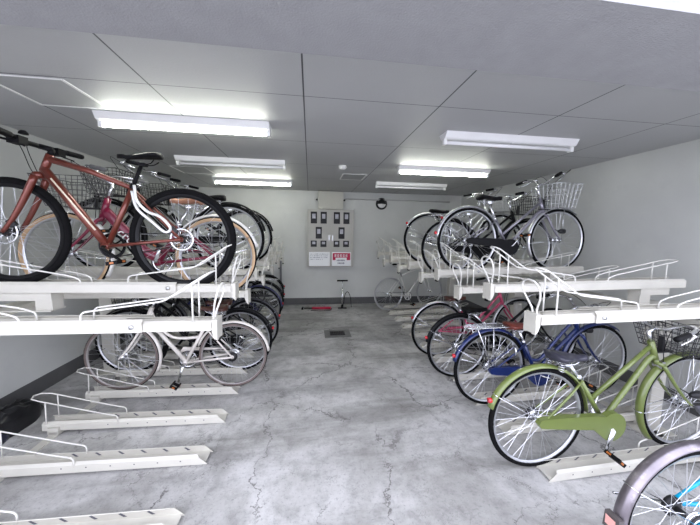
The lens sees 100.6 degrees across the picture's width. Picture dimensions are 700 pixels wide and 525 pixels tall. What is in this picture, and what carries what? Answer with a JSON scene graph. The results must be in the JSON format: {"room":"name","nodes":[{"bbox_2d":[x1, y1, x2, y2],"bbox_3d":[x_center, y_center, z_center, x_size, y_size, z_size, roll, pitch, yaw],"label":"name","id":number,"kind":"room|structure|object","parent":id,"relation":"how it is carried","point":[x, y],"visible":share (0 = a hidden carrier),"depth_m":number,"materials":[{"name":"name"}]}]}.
{"room":"bicycle parking room","nodes":[
{"label":"bicycle parking room","id":0,"kind":"room"},
{"bbox_2d":[0,124,183,398],"bbox_3d":[-3.126,-0.028,3.281,0.200,2.418,5.560,0,6,-8],"label":"wall","id":1,"kind":"structure","parent":0,"point":[24,359],"depth_m":2.80,"materials":[{"name":"paint"}]},
{"bbox_2d":[0,300,183,406],"bbox_3d":[-3.028,1.112,3.312,0.004,0.147,5.360,0,6,-8],"label":"baseboard","id":2,"kind":"structure","parent":1,"relation":"attached to","point":[44,382],"depth_m":2.89,"materials":[{"name":"grey paint"}]},
{"bbox_2d":[179,186,461,299],"bbox_3d":[-0.458,-0.303,6.339,5.920,2.418,0.200,0,6,-8],"label":"wall","id":3,"kind":"structure","parent":0,"point":[286,211],"depth_m":6.29,"materials":[{"name":"paint"}]},
{"bbox_2d":[280,261,281,297],"bbox_3d":[-1.461,0.441,6.147,0.041,0.950,0.041,2,6,15],"label":"pipe","id":4,"kind":"object","parent":3,"relation":"attached to","point":[280,261],"visible":0.31,"depth_m":6.11,"materials":[{"name":"grey metal"}]},
{"bbox_2d":[184,296,444,305],"bbox_3d":[-0.460,0.837,6.354,5.912,0.147,0.004,0,6,-8],"label":"baseboard","id":5,"kind":"structure","parent":3,"relation":"attached to","point":[330,300],"depth_m":6.41,"materials":[{"name":"grey paint"}]},
{"bbox_2d":[316,191,344,209],"bbox_3d":[-0.402,-1.294,6.081,0.616,0.365,0.120,0,6,-8],"label":"box","id":6,"kind":"object","parent":3,"relation":"attached to","point":[330,200],"visible":0.99,"depth_m":6.02,"materials":[{"name":"paint"}]},
{"bbox_2d":[308,209,353,266],"bbox_3d":[-0.408,-0.507,6.127,0.960,1.190,0.190,0,6,-8],"label":"electrical panel","id":7,"kind":"object","parent":3,"relation":"attached to","point":[330,231],"visible":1,"depth_m":6.03,"materials":[{"name":"beige paint"}]},
{"bbox_2d":[309,252,329,265],"bbox_3d":[-0.636,-0.073,6.057,0.430,0.290,0.004,0,6,-8],"label":"paper notice","id":8,"kind":"object","parent":7,"relation":"attached to","point":[315,258],"visible":1,"depth_m":6.06,"materials":[{"name":"white paper"}]},
{"bbox_2d":[332,252,350,265],"bbox_3d":[-0.180,-0.073,6.119,0.400,0.290,0.004,0,6,-8],"label":"paper notice","id":9,"kind":"object","parent":7,"relation":"attached to","point":[338,258],"visible":1,"depth_m":6.12,"materials":[{"name":"white paper"}]},
{"bbox_2d":[376,198,386,209],"bbox_3d":[0.687,-1.262,6.239,0.250,0.250,0.110,0,6,-8],"label":"vent cap","id":10,"kind":"object","parent":3,"relation":"attached to","point":[381,204],"visible":1,"depth_m":6.26,"materials":[{"name":"metal"}]},
{"bbox_2d":[346,198,449,202],"bbox_3d":[1.061,-1.344,6.308,2.320,0.028,0.028,0,6,-8],"label":"conduit","id":11,"kind":"object","parent":3,"relation":"attached to","point":[346,198],"visible":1,"depth_m":6.30,"materials":[{"name":"grey metal"}]},
{"bbox_2d":[0,302,699,524],"bbox_3d":[0.578,1.682,-0.537,19.000,0.100,14.440,0,6,-8],"label":"floor","id":12,"kind":"structure","parent":0,"point":[361,428],"depth_m":2.13,"materials":[{"name":"concrete"}]},
{"bbox_2d":[0,398,43,444],"bbox_3d":[-2.680,1.217,2.214,0.314,0.172,0.684,0,6,-8],"label":"bicycle cover","id":13,"kind":"object","parent":12,"relation":"on","point":[16,416],"visible":0.91,"depth_m":2.28,"materials":[{"name":"black fabric"}]},
{"bbox_2d":[0,264,202,481],"bbox_3d":[-2.575,0.690,3.325,0.415,0.996,5.190,0,6,-8],"label":"frame","id":14,"kind":"object","parent":12,"relation":"on","point":[102,301],"visible":0.2,"depth_m":3.12,"materials":[{"name":"beige paint"}]},
{"bbox_2d":[0,508,184,524],"bbox_3d":[-1.595,1.262,1.439,1.414,0.282,0.165,2,6,-8],"label":"bicycle rack","id":15,"kind":"object","parent":14,"relation":"attached to","point":[165,516],"visible":1,"depth_m":1.54,"materials":[{"name":"white metal"}]},
{"bbox_2d":[0,431,212,480],"bbox_3d":[-1.659,1.214,1.902,1.414,0.282,0.165,2,6,-8],"label":"bicycle rack","id":16,"kind":"object","parent":14,"relation":"attached to","point":[74,462],"visible":1,"depth_m":1.90,"materials":[{"name":"white metal"}]},
{"bbox_2d":[0,270,224,340],"bbox_3d":[-1.603,0.242,1.596,1.736,0.420,0.158,1,6,-8],"label":"bicycle rack","id":17,"kind":"object","parent":14,"relation":"on","point":[9,324],"visible":1,"depth_m":1.62,"materials":[{"name":"white metal"}]},
{"bbox_2d":[0,244,240,311],"bbox_3d":[-1.660,0.090,2.009,1.736,0.474,0.158,1,6,-8],"label":"bicycle rack","id":18,"kind":"object","parent":14,"relation":"on","point":[47,294],"visible":0.93,"depth_m":1.96,"materials":[{"name":"white metal"}]},
{"bbox_2d":[0,127,236,283],"bbox_3d":[-1.699,-0.308,1.887,1.710,1.012,0.622,1,6,6],"label":"bicycle","id":19,"kind":"object","parent":18,"relation":"on","point":[48,177],"visible":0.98,"depth_m":1.95,"materials":[{"name":"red metal"}]},
{"bbox_2d":[31,393,228,435],"bbox_3d":[-1.717,1.170,2.326,1.414,0.282,0.165,2,6,-8],"label":"bicycle rack","id":20,"kind":"object","parent":14,"relation":"attached to","point":[98,420],"visible":1,"depth_m":2.31,"materials":[{"name":"white metal"}]},
{"bbox_2d":[30,257,251,304],"bbox_3d":[-1.720,0.154,2.443,1.736,0.420,0.158,1,6,-8],"label":"bicycle rack","id":21,"kind":"object","parent":14,"relation":"on","point":[245,293],"visible":0.38,"depth_m":2.41,"materials":[{"name":"white metal"}]},
{"bbox_2d":[18,160,257,287],"bbox_3d":[-1.707,-0.238,2.404,1.831,1.028,0.588,1,6,-8],"label":"bicycle","id":22,"kind":"object","parent":21,"relation":"on","point":[106,214],"visible":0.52,"depth_m":2.39,"materials":[{"name":"paint"}]},
{"bbox_2d":[27,173,116,209],"bbox_3d":[-2.164,-0.544,2.309,0.366,0.241,0.386,0,6,-8],"label":"basket","id":23,"kind":"object","parent":22,"relation":"on","point":[96,204],"depth_m":2.31,"materials":[{"name":"metal"}]},
{"bbox_2d":[76,367,240,402],"bbox_3d":[-1.776,1.126,2.750,1.414,0.282,0.165,2,6,-8],"label":"bicycle rack","id":24,"kind":"object","parent":14,"relation":"attached to","point":[100,392],"visible":0.98,"depth_m":2.72,"materials":[{"name":"white metal"}]},
{"bbox_2d":[83,298,269,390],"bbox_3d":[-1.626,0.737,2.786,1.672,0.975,0.588,2,6,-8],"label":"bicycle","id":25,"kind":"object","parent":24,"relation":"on","point":[234,353],"visible":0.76,"depth_m":2.79,"materials":[{"name":"beige paint"}]},
{"bbox_2d":[64,244,259,281],"bbox_3d":[-1.777,0.001,2.856,1.736,0.474,0.158,1,6,-8],"label":"bicycle rack","id":26,"kind":"object","parent":14,"relation":"on","point":[119,273],"visible":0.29,"depth_m":2.77,"materials":[{"name":"white metal"}]},
{"bbox_2d":[69,156,265,268],"bbox_3d":[-1.748,-0.415,2.817,1.811,1.023,0.588,1,6,-8],"label":"bicycle","id":27,"kind":"object","parent":26,"relation":"on","point":[131,210],"visible":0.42,"depth_m":2.82,"materials":[{"name":"black paint"}]},
{"bbox_2d":[79,167,139,213],"bbox_3d":[-2.210,-0.552,2.739,0.331,0.606,0.386,0,6,-8],"label":"basket","id":28,"kind":"object","parent":27,"relation":"on","point":[131,209],"depth_m":2.72,"materials":[{"name":"metal"}]},
{"bbox_2d":[108,350,247,379],"bbox_3d":[-1.831,1.084,3.154,1.414,0.282,0.165,2,6,-8],"label":"bicycle rack","id":29,"kind":"object","parent":14,"relation":"attached to","point":[174,369],"visible":0.74,"depth_m":3.12,"materials":[{"name":"white metal"}]},
{"bbox_2d":[95,298,273,369],"bbox_3d":[-1.743,0.706,3.097,1.775,0.996,0.580,1,6,3],"label":"bicycle","id":30,"kind":"object","parent":29,"relation":"on","point":[232,339],"visible":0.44,"depth_m":3.12,"materials":[{"name":"black paint"}]},
{"bbox_2d":[110,298,156,339],"bbox_3d":[-2.210,0.528,3.039,0.328,0.602,0.386,0,6,-8],"label":"basket","id":31,"kind":"object","parent":30,"relation":"on","point":[133,309],"depth_m":3.01,"materials":[{"name":"metal"}]},
{"bbox_2d":[117,251,266,286],"bbox_3d":[-1.836,0.066,3.291,1.736,0.420,0.158,1,6,-8],"label":"bicycle rack","id":32,"kind":"object","parent":14,"relation":"on","point":[176,276],"visible":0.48,"depth_m":3.29,"materials":[{"name":"white metal"}]},
{"bbox_2d":[138,336,255,362],"bbox_3d":[-1.887,1.041,3.558,1.414,0.282,0.165,2,6,-8],"label":"bicycle rack","id":33,"kind":"object","parent":14,"relation":"attached to","point":[170,354],"visible":0.44,"depth_m":3.53,"materials":[{"name":"white metal"}]},
{"bbox_2d":[129,294,279,351],"bbox_3d":[-1.790,0.655,3.583,1.775,0.996,0.580,1,6,3],"label":"bicycle","id":34,"kind":"object","parent":33,"relation":"on","point":[175,305],"visible":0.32,"depth_m":3.63,"materials":[{"name":"black paint"}]},
{"bbox_2d":[124,239,271,270],"bbox_3d":[-1.893,-0.087,3.703,1.736,0.474,0.158,1,6,-8],"label":"bicycle rack","id":35,"kind":"object","parent":14,"relation":"on","point":[259,262],"visible":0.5,"depth_m":3.72,"materials":[{"name":"white metal"}]},
{"bbox_2d":[124,175,272,260],"bbox_3d":[-1.885,-0.503,3.661,1.791,1.022,0.588,1,6,-8],"label":"bicycle","id":36,"kind":"object","parent":35,"relation":"on","point":[232,213],"visible":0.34,"depth_m":3.65,"materials":[{"name":"grey paint"}]},
{"bbox_2d":[137,183,174,232],"bbox_3d":[-2.357,-0.640,3.582,0.331,0.606,0.386,0,6,-8],"label":"lock","id":37,"kind":"object","parent":36,"relation":"on","point":[168,201],"depth_m":3.57,"materials":[{"name":"metal"}]},
{"bbox_2d":[159,332,259,346],"bbox_3d":[-1.945,0.997,3.982,1.414,0.282,0.165,2,6,-8],"label":"bicycle rack","id":38,"kind":"object","parent":14,"relation":"attached to","point":[174,341],"visible":0.13,"depth_m":3.96,"materials":[{"name":"white metal"}]},
{"bbox_2d":[170,316,264,335],"bbox_3d":[-2.002,0.954,4.395,1.414,0.282,0.165,2,6,-8],"label":"bicycle rack","id":39,"kind":"object","parent":14,"relation":"attached to","point":[243,330],"visible":0.12,"depth_m":4.38,"materials":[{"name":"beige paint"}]},
{"bbox_2d":[159,281,283,328],"bbox_3d":[-1.948,0.565,4.459,1.821,0.966,0.588,2,6,-8],"label":"bicycle","id":40,"kind":"object","parent":39,"relation":"on","point":[274,293],"visible":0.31,"depth_m":4.52,"materials":[{"name":"black rubber"}]},
{"bbox_2d":[165,238,277,263],"bbox_3d":[-2.010,-0.175,4.551,1.736,0.474,0.158,1,6,-8],"label":"bicycle rack","id":41,"kind":"object","parent":14,"relation":"on","point":[248,256],"visible":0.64,"depth_m":4.55,"materials":[{"name":"white metal"}]},
{"bbox_2d":[172,247,274,275],"bbox_3d":[-1.953,-0.023,4.138,1.736,0.420,0.158,1,6,-8],"label":"bicycle rack","id":42,"kind":"object","parent":14,"relation":"on","point":[271,266],"visible":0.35,"depth_m":4.21,"materials":[{"name":"white metal"}]},
{"bbox_2d":[186,309,262,324],"bbox_3d":[-2.060,0.910,4.819,1.414,0.282,0.165,2,6,-8],"label":"bicycle rack","id":43,"kind":"object","parent":14,"relation":"attached to","point":[259,323],"visible":0.03,"depth_m":4.84,"materials":[{"name":"white metal"}]},
{"bbox_2d":[172,278,284,320],"bbox_3d":[-2.014,0.520,4.882,1.805,0.966,0.588,2,6,-8],"label":"bicycle","id":44,"kind":"object","parent":43,"relation":"on","point":[269,283],"visible":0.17,"depth_m":4.95,"materials":[{"name":"black rubber"}]},
{"bbox_2d":[193,304,271,317],"bbox_3d":[-2.117,0.867,5.233,1.414,0.282,0.165,2,6,-8],"label":"bicycle rack","id":45,"kind":"object","parent":14,"relation":"attached to","point":[265,314],"visible":0.18,"depth_m":5.21,"materials":[{"name":"white metal"}]},
{"bbox_2d":[194,237,282,258],"bbox_3d":[-2.126,-0.264,5.398,1.736,0.474,0.158,1,6,-8],"label":"bicycle rack","id":46,"kind":"object","parent":14,"relation":"on","point":[277,253],"visible":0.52,"depth_m":5.44,"materials":[{"name":"white metal"}]},
{"bbox_2d":[201,243,284,263],"bbox_3d":[-2.174,-0.191,5.750,1.736,0.420,0.158,1,6,-8],"label":"bicycle rack","id":47,"kind":"object","parent":14,"relation":"on","point":[282,259],"visible":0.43,"depth_m":5.81,"materials":[{"name":"white metal"}]},
{"bbox_2d":[269,246,280,268],"bbox_3d":[-2.069,-0.111,4.986,1.736,0.420,0.158,1,6,-8],"label":"bicycle rack","id":48,"kind":"object","parent":14,"relation":"on","point":[278,262],"visible":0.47,"depth_m":5.05,"materials":[{"name":"white metal"}]},
{"bbox_3d":[-2.175,0.822,5.657,1.414,0.282,0.165,2,6,-8],"label":"tray","id":49,"kind":"object","parent":14,"relation":"attached to","visible":0},
{"bbox_2d":[190,271,284,307],"bbox_3d":[-2.183,0.440,5.636,1.775,0.996,0.580,-1,6,-19],"label":"bicycle","id":50,"kind":"object","parent":49,"relation":"on","point":[260,272],"visible":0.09,"depth_m":5.69,"materials":[{"name":"black rubber"}]},
{"bbox_2d":[301,307,331,310],"bbox_3d":[-0.672,0.929,5.846,0.618,0.058,0.177,1,6,-2],"label":"pump","id":51,"kind":"object","parent":12,"relation":"on","point":[302,307],"visible":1,"depth_m":5.87,"materials":[{"name":"red paint"}]},
{"bbox_2d":[324,329,350,337],"bbox_3d":[-0.197,1.098,4.512,0.400,0.012,0.340,0,6,-8],"label":"floor drain","id":52,"kind":"object","parent":12,"relation":"on","point":[328,333],"visible":1,"depth_m":4.50,"materials":[{"name":"black metal"}]},
{"bbox_2d":[337,280,351,308],"bbox_3d":[-0.116,0.653,5.999,0.306,0.595,0.060,0,6,-8],"label":"pump","id":53,"kind":"object","parent":12,"relation":"on","point":[342,302],"visible":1,"depth_m":6.00,"materials":[{"name":"metal"}]},
{"bbox_2d":[438,276,699,439],"bbox_3d":[2.212,0.687,4.029,0.260,0.996,5.100,0,6,-8],"label":"frame","id":54,"kind":"object","parent":12,"relation":"on","point":[516,307],"visible":0.21,"depth_m":2.35,"materials":[{"name":"beige paint"}]},
{"bbox_2d":[383,294,444,308],"bbox_3d":[1.385,0.827,6.107,1.414,0.282,0.165,-2,6,-8],"label":"bicycle rack","id":55,"kind":"object","parent":54,"relation":"attached to","point":[419,305],"visible":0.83,"depth_m":6.07,"materials":[{"name":"white metal"}]},
{"bbox_2d":[374,263,441,309],"bbox_3d":[1.256,0.424,6.063,1.700,1.074,0.638,-2,6,-24],"label":"bicycle","id":56,"kind":"object","parent":55,"relation":"on","point":[388,293],"visible":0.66,"depth_m":5.98,"materials":[{"name":"white paint"}]},
{"bbox_2d":[388,307,446,314],"bbox_3d":[1.440,0.869,5.703,1.414,0.282,0.165,-2,6,-8],"label":"bicycle rack","id":57,"kind":"object","parent":54,"relation":"attached to","point":[407,311],"visible":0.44,"depth_m":5.67,"materials":[{"name":"white metal"}]},
{"bbox_2d":[376,237,459,258],"bbox_3d":[1.385,-0.265,5.861,1.736,0.481,0.158,-1,6,-8],"label":"bicycle rack","id":58,"kind":"object","parent":54,"relation":"on","point":[379,253],"visible":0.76,"depth_m":5.77,"materials":[{"name":"white metal"}]},
{"bbox_2d":[382,244,463,266],"bbox_3d":[1.445,-0.146,5.425,1.736,0.420,0.158,-1,6,-8],"label":"bicycle rack","id":59,"kind":"object","parent":54,"relation":"on","point":[384,259],"visible":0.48,"depth_m":5.31,"materials":[{"name":"white metal"}]},
{"bbox_2d":[393,303,466,320],"bbox_3d":[1.494,0.910,5.309,1.414,0.282,0.165,-2,6,-8],"label":"bicycle rack","id":60,"kind":"object","parent":54,"relation":"attached to","point":[428,316],"visible":0.73,"depth_m":5.27,"materials":[{"name":"white metal"}]},
{"bbox_2d":[388,239,482,263],"bbox_3d":[1.507,-0.172,4.974,1.736,0.481,0.158,-1,6,-8],"label":"bicycle rack","id":61,"kind":"object","parent":54,"relation":"on","point":[391,257],"visible":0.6,"depth_m":4.89,"materials":[{"name":"white metal"}]},
{"bbox_2d":[400,320,471,328],"bbox_3d":[1.549,0.952,4.915,1.414,0.282,0.165,-2,6,-8],"label":"bicycle rack","id":62,"kind":"object","parent":54,"relation":"attached to","point":[404,325],"visible":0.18,"depth_m":4.89,"materials":[{"name":"white metal"}]},
{"bbox_2d":[396,246,496,272],"bbox_3d":[1.567,-0.054,4.538,1.736,0.420,0.158,-1,6,-8],"label":"bicycle rack","id":63,"kind":"object","parent":54,"relation":"on","point":[400,266],"visible":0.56,"depth_m":4.43,"materials":[{"name":"white metal"}]},
{"bbox_2d":[409,315,492,337],"bbox_3d":[1.606,0.995,4.501,1.414,0.282,0.165,-2,6,-8],"label":"bicycle rack","id":64,"kind":"object","parent":54,"relation":"attached to","point":[417,333],"visible":0.17,"depth_m":4.46,"materials":[{"name":"white metal"}]},
{"bbox_2d":[420,328,505,348],"bbox_3d":[1.663,1.038,4.087,1.414,0.282,0.165,-2,6,-8],"label":"bicycle rack","id":65,"kind":"object","parent":54,"relation":"attached to","point":[423,344],"visible":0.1,"depth_m":4.03,"materials":[{"name":"white metal"}]},
{"bbox_2d":[406,240,524,270],"bbox_3d":[1.629,-0.080,4.087,1.736,0.481,0.158,-1,6,-8],"label":"bicycle rack","id":66,"kind":"object","parent":54,"relation":"on","point":[410,262],"visible":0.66,"depth_m":4.01,"materials":[{"name":"white metal"}]},
{"bbox_2d":[404,187,520,260],"bbox_3d":[1.589,-0.499,4.038,1.740,1.022,0.588,-1,6,-8],"label":"bicycle","id":67,"kind":"object","parent":66,"relation":"on","point":[499,214],"visible":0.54,"depth_m":3.99,"materials":[{"name":"grey paint"}]},
{"bbox_2d":[485,194,518,227],"bbox_3d":[2.079,-0.636,4.091,0.331,0.606,0.386,0,6,-8],"label":"basket","id":68,"kind":"object","parent":67,"relation":"on","point":[499,214],"depth_m":4.07,"materials":[{"name":"metal"}]},
{"bbox_2d":[417,250,545,283],"bbox_3d":[1.689,0.039,3.651,1.736,0.420,0.158,-1,6,-8],"label":"bicycle rack","id":69,"kind":"object","parent":54,"relation":"on","point":[421,275],"visible":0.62,"depth_m":3.57,"materials":[{"name":"white metal"}]},
{"bbox_2d":[421,191,551,271],"bbox_3d":[1.727,-0.351,3.616,1.750,1.022,0.588,-1,6,-8],"label":"bicycle","id":70,"kind":"object","parent":69,"relation":"on","point":[476,251],"visible":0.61,"depth_m":3.56,"materials":[{"name":"black paint"}]},
{"bbox_2d":[507,196,551,244],"bbox_3d":[2.217,-0.500,3.667,0.331,0.621,0.386,0,6,-8],"label":"basket","id":71,"kind":"object","parent":70,"relation":"on","point":[523,221],"depth_m":3.63,"materials":[{"name":"metal"}]},
{"bbox_2d":[433,334,537,362],"bbox_3d":[1.721,1.082,3.663,1.414,0.282,0.165,-2,6,-8],"label":"bicycle rack","id":72,"kind":"object","parent":54,"relation":"attached to","point":[446,357],"visible":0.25,"depth_m":3.64,"materials":[{"name":"white metal"}]},
{"bbox_2d":[411,277,540,355],"bbox_3d":[1.646,0.692,3.718,1.790,0.966,0.588,-1,6,-8],"label":"bicycle","id":73,"kind":"object","parent":72,"relation":"on","point":[501,306],"visible":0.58,"depth_m":3.69,"materials":[{"name":"pink paint"}]},
{"bbox_2d":[451,346,562,380],"bbox_3d":[1.780,1.127,3.230,1.414,0.282,0.165,-2,6,-8],"label":"bicycle rack","id":74,"kind":"object","parent":54,"relation":"attached to","point":[481,375],"visible":0.27,"depth_m":3.14,"materials":[{"name":"white metal"}]},
{"bbox_2d":[425,291,576,376],"bbox_3d":[1.689,0.747,3.182,1.811,0.966,0.588,-1,6,-8],"label":"bicycle","id":75,"kind":"object","parent":74,"relation":"on","point":[471,312],"visible":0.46,"depth_m":3.12,"materials":[{"name":"black paint"}]},
{"bbox_2d":[433,242,583,281],"bbox_3d":[1.751,0.013,3.200,1.736,0.481,0.158,-1,6,-8],"label":"bicycle rack","id":76,"kind":"object","parent":54,"relation":"on","point":[438,272],"visible":0.83,"depth_m":3.15,"materials":[{"name":"white metal"}]},
{"bbox_2d":[434,170,584,268],"bbox_3d":[1.770,-0.431,3.156,1.781,1.071,0.586,-1,6,-8],"label":"bicycle","id":77,"kind":"object","parent":76,"relation":"on","point":[510,246],"visible":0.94,"depth_m":3.14,"materials":[{"name":"silver metal"}]},
{"bbox_2d":[531,182,583,239],"bbox_3d":[2.236,-0.546,3.209,0.330,0.601,0.366,0,6,-8],"label":"basket","id":78,"kind":"object","parent":77,"relation":"on","point":[543,213],"depth_m":3.17,"materials":[{"name":"metal"}]},
{"bbox_2d":[452,255,619,300],"bbox_3d":[1.811,0.131,2.764,1.736,0.420,0.158,-1,6,-8],"label":"bicycle rack","id":79,"kind":"object","parent":54,"relation":"on","point":[458,289],"visible":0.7,"depth_m":2.67,"materials":[{"name":"white metal"}]},
{"bbox_2d":[472,364,608,405],"bbox_3d":[1.840,1.173,2.796,1.414,0.282,0.165,-2,6,-8],"label":"bicycle rack","id":80,"kind":"object","parent":54,"relation":"attached to","point":[552,388],"visible":0.49,"depth_m":2.78,"materials":[{"name":"white metal"}]},
{"bbox_2d":[452,291,626,403],"bbox_3d":[1.789,0.803,2.684,1.785,0.966,0.588,-1,6,-8],"label":"bicycle","id":81,"kind":"object","parent":80,"relation":"on","point":[520,347],"visible":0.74,"depth_m":2.64,"materials":[{"name":"blue paint"}]},
{"bbox_2d":[496,385,637,435],"bbox_3d":[1.894,1.214,2.402,1.414,0.282,0.165,-2,6,-8],"label":"bicycle rack","id":82,"kind":"object","parent":54,"relation":"attached to","point":[627,412],"visible":0.27,"depth_m":2.40,"materials":[{"name":"white metal"}]},
{"bbox_2d":[481,246,685,304],"bbox_3d":[1.873,0.105,2.313,1.736,0.481,0.158,-1,6,-8],"label":"bicycle rack","id":83,"kind":"object","parent":54,"relation":"on","point":[639,291],"visible":0.99,"depth_m":2.29,"materials":[{"name":"white metal"}]},
{"bbox_2d":[521,267,699,335],"bbox_3d":[1.933,0.224,1.877,1.736,0.420,0.158,-1,6,-8],"label":"bicycle rack","id":84,"kind":"object","parent":54,"relation":"on","point":[684,310],"visible":1,"depth_m":1.80,"materials":[{"name":"white metal"}]},
{"bbox_2d":[536,417,699,481],"bbox_3d":[1.952,1.258,1.978,1.414,0.282,0.165,-2,6,-8],"label":"bicycle rack","id":85,"kind":"object","parent":54,"relation":"attached to","point":[574,467],"visible":0.57,"depth_m":1.96,"materials":[{"name":"white metal"}]},
{"bbox_2d":[487,319,699,467],"bbox_3d":[1.796,0.860,1.974,1.816,1.018,0.584,-1,6,-18],"label":"bicycle","id":86,"kind":"object","parent":85,"relation":"on","point":[610,425],"visible":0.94,"depth_m":1.94,"materials":[{"name":"green paint"}]},
{"bbox_2d":[633,319,699,404],"bbox_3d":[2.251,0.690,2.026,0.327,0.602,0.386,0,6,-8],"label":"basket","id":87,"kind":"object","parent":86,"relation":"on","point":[657,366],"depth_m":2.00,"materials":[{"name":"metal"}]},
{"bbox_3d":[2.034,1.320,1.382,1.414,0.282,0.165,-2,6,-8],"label":"tray","id":88,"kind":"object","parent":12,"relation":"on","visible":0},
{"bbox_2d":[602,406,699,524],"bbox_3d":[1.996,0.920,1.340,1.803,1.023,0.588,-1,6,-8],"label":"bicycle","id":89,"kind":"object","parent":88,"relation":"on","point":[631,491],"visible":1,"depth_m":1.24,"materials":[{"name":"paint"}]},
{"bbox_2d":[0,24,699,195],"bbox_3d":[-0.077,-1.280,3.570,6.320,0.100,5.560,0,6,-8],"label":"ceiling","id":90,"kind":"structure","parent":0,"point":[372,118],"depth_m":2.06,"materials":[{"name":"white paint"}]},
{"bbox_2d":[0,74,110,109],"bbox_3d":[-1.905,-1.077,1.853,0.446,0.006,0.418,0,6,-8],"label":"access hatch","id":91,"kind":"object","parent":90,"relation":"attached to","point":[40,90],"visible":1,"depth_m":1.83,"materials":[{"name":"white plastic"}]},
{"bbox_2d":[92,110,270,137],"bbox_3d":[-1.266,-1.066,2.272,1.250,0.095,0.150,0,6,-8],"label":"lamp","id":92,"kind":"object","parent":90,"relation":"attached to","point":[105,119],"visible":1,"depth_m":2.23,"materials":[{"name":"white plastic"}]},
{"bbox_2d":[97,120,105,127],"bbox_3d":[-1.872,-1.044,2.191,0.028,0.050,0.040,0,6,-8],"label":"socket","id":93,"kind":"object","parent":92,"relation":"attached to","point":[101,123],"depth_m":2.18,"materials":[{"name":"white plastic"}]},
{"bbox_2d":[266,131,270,137],"bbox_3d":[-0.661,-1.044,2.357,0.028,0.050,0.040,0,6,-8],"label":"socket","id":94,"kind":"object","parent":92,"relation":"attached to","point":[268,133],"depth_m":2.34,"materials":[{"name":"white plastic"}]},
{"bbox_2d":[170,166,214,173],"bbox_3d":[-2.226,-1.317,4.149,0.456,0.006,0.478,0,6,-8],"label":"access hatch","id":95,"kind":"object","parent":90,"relation":"attached to","point":[185,169],"visible":1,"depth_m":4.11,"materials":[{"name":"white plastic"}]},
{"bbox_2d":[174,155,285,169],"bbox_3d":[-1.414,-1.194,3.497,1.250,0.095,0.150,0,6,-8],"label":"lamp","id":96,"kind":"object","parent":90,"relation":"attached to","point":[180,159],"visible":1,"depth_m":3.46,"materials":[{"name":"white metal"}]},
{"bbox_2d":[212,177,291,186],"bbox_3d":[-1.596,-1.331,4.817,1.250,0.095,0.150,0,6,-8],"label":"lamp","id":97,"kind":"object","parent":90,"relation":"attached to","point":[223,180],"visible":1,"depth_m":4.78,"materials":[{"name":"white plastic"}]},
{"bbox_2d":[339,165,346,169],"bbox_3d":[-0.094,-1.227,3.766,0.110,0.045,0.110,0,6,-8],"label":"smoke detector","id":98,"kind":"object","parent":90,"relation":"attached to","point":[342,167],"visible":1,"depth_m":3.73,"materials":[{"name":"white plastic"}]},
{"bbox_2d":[0,0,699,91],"bbox_3d":[0.273,-1.172,1.026,7.120,0.650,0.430,0,6,-8],"label":"ceiling beam","id":99,"kind":"structure","parent":90,"relation":"attached to","point":[645,43],"depth_m":1.06,"materials":[{"name":"white paint"}]},
{"bbox_2d":[340,174,366,179],"bbox_3d":[0.043,-1.320,4.496,0.366,0.006,0.448,0,6,-8],"label":"access hatch","id":100,"kind":"object","parent":90,"relation":"attached to","point":[344,176],"visible":1,"depth_m":4.46,"materials":[{"name":"white plastic"}]},
{"bbox_2d":[375,181,446,189],"bbox_3d":[1.052,-1.313,5.011,1.250,0.095,0.150,0,6,-8],"label":"lamp","id":101,"kind":"object","parent":90,"relation":"attached to","point":[378,184],"visible":1,"depth_m":4.97,"materials":[{"name":"white metal"}]},
{"bbox_2d":[396,165,490,177],"bbox_3d":[1.235,-1.190,3.831,1.250,0.095,0.150,0,6,-8],"label":"lamp","id":102,"kind":"object","parent":90,"relation":"attached to","point":[401,169],"visible":1,"depth_m":3.79,"materials":[{"name":"white plastic"}]},
{"bbox_2d":[439,130,579,152],"bbox_3d":[1.417,-1.059,2.581,1.250,0.095,0.150,0,6,-8],"label":"lamp","id":103,"kind":"object","parent":90,"relation":"attached to","point":[464,138],"visible":1,"depth_m":2.54,"materials":[{"name":"white metal"}]},
{"bbox_2d":[442,138,446,145],"bbox_3d":[0.811,-1.037,2.500,0.028,0.050,0.040,0,6,-8],"label":"socket","id":104,"kind":"object","parent":103,"relation":"attached to","point":[444,140],"depth_m":2.48,"materials":[{"name":"white plastic"}]},
{"bbox_2d":[457,139,699,399],"bbox_3d":[2.937,-0.027,4.115,0.200,2.418,5.560,0,6,-8],"label":"wall","id":105,"kind":"structure","parent":0,"point":[641,208],"depth_m":3.13,"materials":[{"name":"paint"}]},
{"bbox_2d":[456,300,699,416],"bbox_3d":[2.833,1.113,4.118,0.004,0.147,5.360,0,6,-8],"label":"baseboard","id":106,"kind":"structure","parent":105,"relation":"attached to","point":[628,373],"depth_m":3.33,"materials":[{"name":"grey paint"}]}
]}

